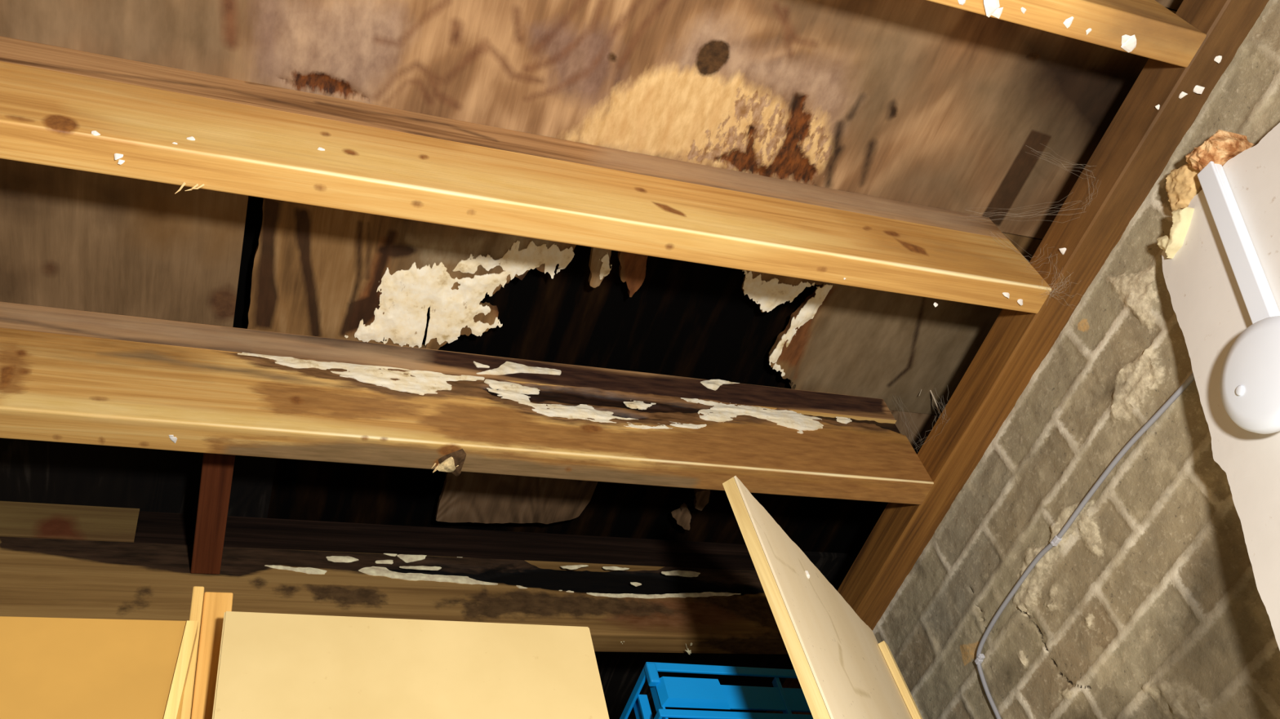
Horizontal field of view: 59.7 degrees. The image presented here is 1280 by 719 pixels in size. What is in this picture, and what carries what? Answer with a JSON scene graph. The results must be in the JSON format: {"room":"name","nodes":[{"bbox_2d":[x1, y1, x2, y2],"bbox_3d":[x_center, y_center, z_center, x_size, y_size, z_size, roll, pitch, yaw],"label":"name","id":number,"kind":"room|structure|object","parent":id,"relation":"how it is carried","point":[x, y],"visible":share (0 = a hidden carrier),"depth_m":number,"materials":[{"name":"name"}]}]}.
{"room":"damaged room","nodes":[
{"label":"damaged room","id":0,"kind":"room"},
{"bbox_2d":[232,195,919,554],"bbox_3d":[-0.508,-0.629,1.264,3.200,0.244,5.100,7,-54,-20],"label":"ceiling","id":1,"kind":"structure","parent":0,"point":[685,318],"depth_m":1.94,"materials":[{"name":"black wood"}]},
{"bbox_2d":[435,471,598,524],"bbox_3d":[-0.223,0.245,2.019,0.277,0.018,0.153,7,-54,-20],"label":"flap","id":2,"kind":"object","parent":1,"relation":"attached to","point":[468,496],"visible":0.81,"depth_m":2.02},
{"bbox_2d":[671,503,691,530],"bbox_3d":[0.085,0.306,2.156,0.033,0.014,0.067,-26,-50,5],"label":"scrap","id":3,"kind":"object","parent":1,"relation":"attached to","point":[682,516],"visible":1,"depth_m":2.14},
{"bbox_2d":[693,488,710,511],"bbox_3d":[0.117,0.266,2.130,0.028,0.014,0.058,-6,-51,-11],"label":"scrap","id":4,"kind":"object","parent":1,"relation":"attached to","point":[701,499],"visible":0.94,"depth_m":2.12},
{"bbox_2d":[919,389,941,414],"bbox_3d":[0.572,0.014,2.136,0.185,0.386,0.003,7,-54,-20],"label":"straw","id":5,"kind":"object","parent":1,"relation":"hanging from","point":[931,393],"visible":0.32,"depth_m":2.03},
{"bbox_2d":[872,0,1279,718],"bbox_3d":[1.053,0.410,0.620,0.111,2.390,5.100,7,-54,-20],"label":"wall","id":6,"kind":"structure","parent":0,"point":[1149,605],"depth_m":1.58,"materials":[{"name":"grey brick"}]},
{"bbox_2d":[974,653,985,664],"bbox_3d":[0.547,0.483,1.796,0.010,0.009,0.018,7,-54,-20],"label":"clip","id":7,"kind":"object","parent":6,"relation":"attached to","point":[980,657],"visible":1,"depth_m":1.79,"materials":[{"name":"plastic"}]},
{"bbox_2d":[766,0,1269,715],"bbox_3d":[0.572,0.080,1.835,0.108,0.082,3.400,7,-54,-20],"label":"wall plate","id":8,"kind":"object","parent":6,"relation":"on","point":[1165,100],"visible":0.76,"depth_m":1.66,"materials":[{"name":"brown wood"}]},
{"bbox_2d":[0,501,788,654],"bbox_3d":[-0.931,0.325,1.722,2.734,0.240,0.052,7,-54,-20],"label":"joist","id":9,"kind":"object","parent":8,"relation":"on","point":[57,561],"visible":0.77,"depth_m":1.91,"materials":[{"name":"brown wood"}]},
{"bbox_2d":[190,551,857,718],"bbox_3d":[-1.037,0.767,2.251,3.000,0.064,1.321,7,-54,-20],"label":"sheet","id":10,"kind":"object","parent":9,"relation":"on","point":[620,673],"visible":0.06,"depth_m":2.48,"materials":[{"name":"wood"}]},
{"bbox_2d":[684,644,691,654],"bbox_3d":[0.086,0.516,1.989,0.010,0.025,0.008,26,-63,-31],"label":"tuft","id":11,"kind":"object","parent":9,"relation":"hanging from","point":[688,651],"visible":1,"depth_m":1.98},
{"bbox_2d":[0,302,933,505],"bbox_3d":[-0.810,0.019,1.493,2.734,0.233,0.066,7,-54,-20],"label":"joist","id":12,"kind":"object","parent":8,"relation":"on","point":[67,375],"visible":1,"depth_m":1.64,"materials":[{"name":"brown wood"}]},
{"bbox_2d":[190,453,235,574],"bbox_3d":[-0.653,0.174,1.722,0.044,0.105,0.347,7,-54,-20],"label":"strut","id":13,"kind":"structure","parent":12,"relation":"attached to","point":[217,469],"depth_m":1.70,"materials":[{"name":"red wood"}]},
{"bbox_2d":[889,409,939,449],"bbox_3d":[0.503,0.132,2.119,0.360,0.015,0.090,7,-54,-20],"label":"strip","id":14,"kind":"object","parent":12,"relation":"on","point":[917,427],"visible":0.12,"depth_m":2.11,"materials":[{"name":"brown wood"}]},
{"bbox_2d":[0,35,1051,313],"bbox_3d":[-0.690,-0.290,1.266,2.734,0.220,0.065,7,-54,-20],"label":"joist","id":15,"kind":"object","parent":8,"relation":"on","point":[60,107],"visible":1,"depth_m":1.41,"materials":[{"name":"orange wood"}]},
{"bbox_2d":[0,158,248,327],"bbox_3d":[-0.974,-0.234,1.396,0.908,0.028,0.400,7,-54,-20],"label":"sheet","id":16,"kind":"object","parent":15,"relation":"on","point":[70,238],"visible":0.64,"depth_m":1.53,"materials":[{"name":"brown wood"}]},
{"bbox_2d":[247,198,1042,415],"bbox_3d":[0.105,-0.110,1.799,1.374,0.028,0.400,7,-54,-20],"label":"sheet","id":17,"kind":"object","parent":15,"relation":"on","point":[317,271],"visible":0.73,"depth_m":1.70,"materials":[{"name":"brown wood"}]},
{"bbox_2d":[926,0,1206,67],"bbox_3d":[-0.571,-0.603,1.042,2.734,0.196,0.048,7,-54,-20],"label":"joist","id":18,"kind":"object","parent":8,"relation":"on","point":[1147,28],"visible":1,"depth_m":1.40,"materials":[{"name":"orange wood"}]},
{"bbox_2d":[0,0,1177,239],"bbox_3d":[0.006,-0.441,1.483,1.850,0.028,0.403,7,-54,-20],"label":"sheet","id":19,"kind":"object","parent":18,"relation":"on","point":[926,103],"visible":0.85,"depth_m":1.54,"materials":[{"name":"brown wood"}]},
{"bbox_2d":[1155,0,1183,10],"bbox_3d":[-0.110,-1.552,0.482,3.000,0.106,2.362,7,-54,-20],"label":"sheet","id":20,"kind":"object","parent":18,"relation":"on","point":[1172,4],"visible":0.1,"depth_m":1.62,"materials":[{"name":"brown wood"}]},
{"bbox_2d":[1050,535,1062,546],"bbox_3d":[0.620,0.271,1.664,0.010,0.009,0.018,7,-54,-20],"label":"clip","id":21,"kind":"object","parent":6,"relation":"attached to","point":[1055,540],"visible":1,"depth_m":1.66,"materials":[{"name":"plastic"}]},
{"bbox_2d":[976,373,1194,718],"bbox_3d":[0.649,0.320,1.575,0.007,0.234,0.676,7,-54,-20],"label":"cable","id":22,"kind":"object","parent":6,"relation":"attached to","point":[1191,378],"visible":0.95,"depth_m":1.64,"materials":[{"name":"grey plastic"}]},
{"bbox_2d":[1164,164,1202,211],"bbox_3d":[0.732,-0.232,1.489,0.038,0.061,0.069,7,-54,-20],"label":"smear","id":23,"kind":"object","parent":6,"relation":"attached to","point":[1183,184],"visible":0.6,"depth_m":1.48,"materials":[{"name":"beige"}]},
{"bbox_2d":[1185,129,1255,171],"bbox_3d":[0.743,-0.266,1.436,0.060,0.053,0.059,7,-54,-20],"label":"foam","id":24,"kind":"object","parent":6,"relation":"attached to","point":[1222,146],"visible":0.74,"depth_m":1.42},
{"bbox_2d":[1161,122,1279,650],"bbox_3d":[0.856,-0.206,0.917,0.165,0.898,1.277,7,-54,-20],"label":"panel","id":25,"kind":"object","parent":6,"relation":"attached to","point":[1209,306],"visible":0.7,"depth_m":1.35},
{"bbox_2d":[1156,207,1194,258],"bbox_3d":[0.721,-0.170,1.478,0.052,0.040,0.067,7,-54,-20],"label":"flake","id":26,"kind":"object","parent":25,"relation":"attached to","point":[1171,244],"visible":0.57,"depth_m":1.46,"materials":[{"name":"beige"}]},
{"bbox_2d":[1197,161,1279,324],"bbox_3d":[0.726,-0.141,1.356,0.027,0.252,0.117,33,-67,-34],"label":"mini trunking","id":27,"kind":"object","parent":25,"relation":"attached to","point":[1260,302],"visible":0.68,"depth_m":1.35,"materials":[{"name":"white plastic"}]},
{"bbox_2d":[1219,315,1279,434],"bbox_3d":[0.706,0.018,1.240,0.057,0.132,0.132,7,-54,-20],"label":"ceiling rose","id":28,"kind":"object","parent":25,"relation":"attached to","point":[1250,380],"visible":1,"depth_m":1.24,"materials":[{"name":"beige plastic"}]},
{"bbox_3d":[0.071,1.030,-0.794,3.200,0.100,5.100,7,-54,-20],"label":"floor","id":29,"kind":"structure","parent":0,"visible":0},
{"bbox_2d":[0,616,198,718],"bbox_3d":[-0.593,0.848,0.257,0.755,2.006,0.024,7,-54,-20],"label":"board","id":30,"kind":"object","parent":29,"relation":"on","point":[51,668],"visible":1,"depth_m":1.07,"materials":[{"name":"orange wood"}]},
{"bbox_2d":[180,586,233,718],"bbox_3d":[-0.249,0.900,0.438,0.042,2.070,0.049,7,-54,-20],"label":"timber post","id":31,"kind":"object","parent":29,"relation":"on","point":[215,606],"visible":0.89,"depth_m":1.15,"materials":[{"name":"brown wood"}]},
{"bbox_2d":[212,611,608,718],"bbox_3d":[-0.049,0.896,0.447,0.432,2.002,0.018,7,-54,-20],"label":"board","id":32,"kind":"object","parent":29,"relation":"on","point":[271,665],"visible":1,"depth_m":1.15,"materials":[{"name":"beige wood"}]},
{"bbox_2d":[722,475,922,718],"bbox_3d":[0.481,0.971,0.789,0.033,2.204,0.475,-32,-51,11],"label":"plywood offcut","id":33,"kind":"object","parent":29,"relation":"on","point":[842,669],"visible":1,"depth_m":1.43,"materials":[{"name":"beige wood"}]},
{"bbox_3d":[0.364,1.338,0.850,0.380,1.897,0.320,7,-54,-20],"label":"storage shelf","id":34,"kind":"object","parent":29,"relation":"on","visible":0},
{"bbox_2d":[619,662,813,718],"bbox_3d":[0.154,0.641,1.654,0.342,0.255,0.286,7,-54,-20],"label":"plastic crate","id":35,"kind":"object","parent":34,"relation":"on","point":[666,691],"visible":0.66,"depth_m":1.62,"materials":[{"name":"blue plastic"}]}
]}

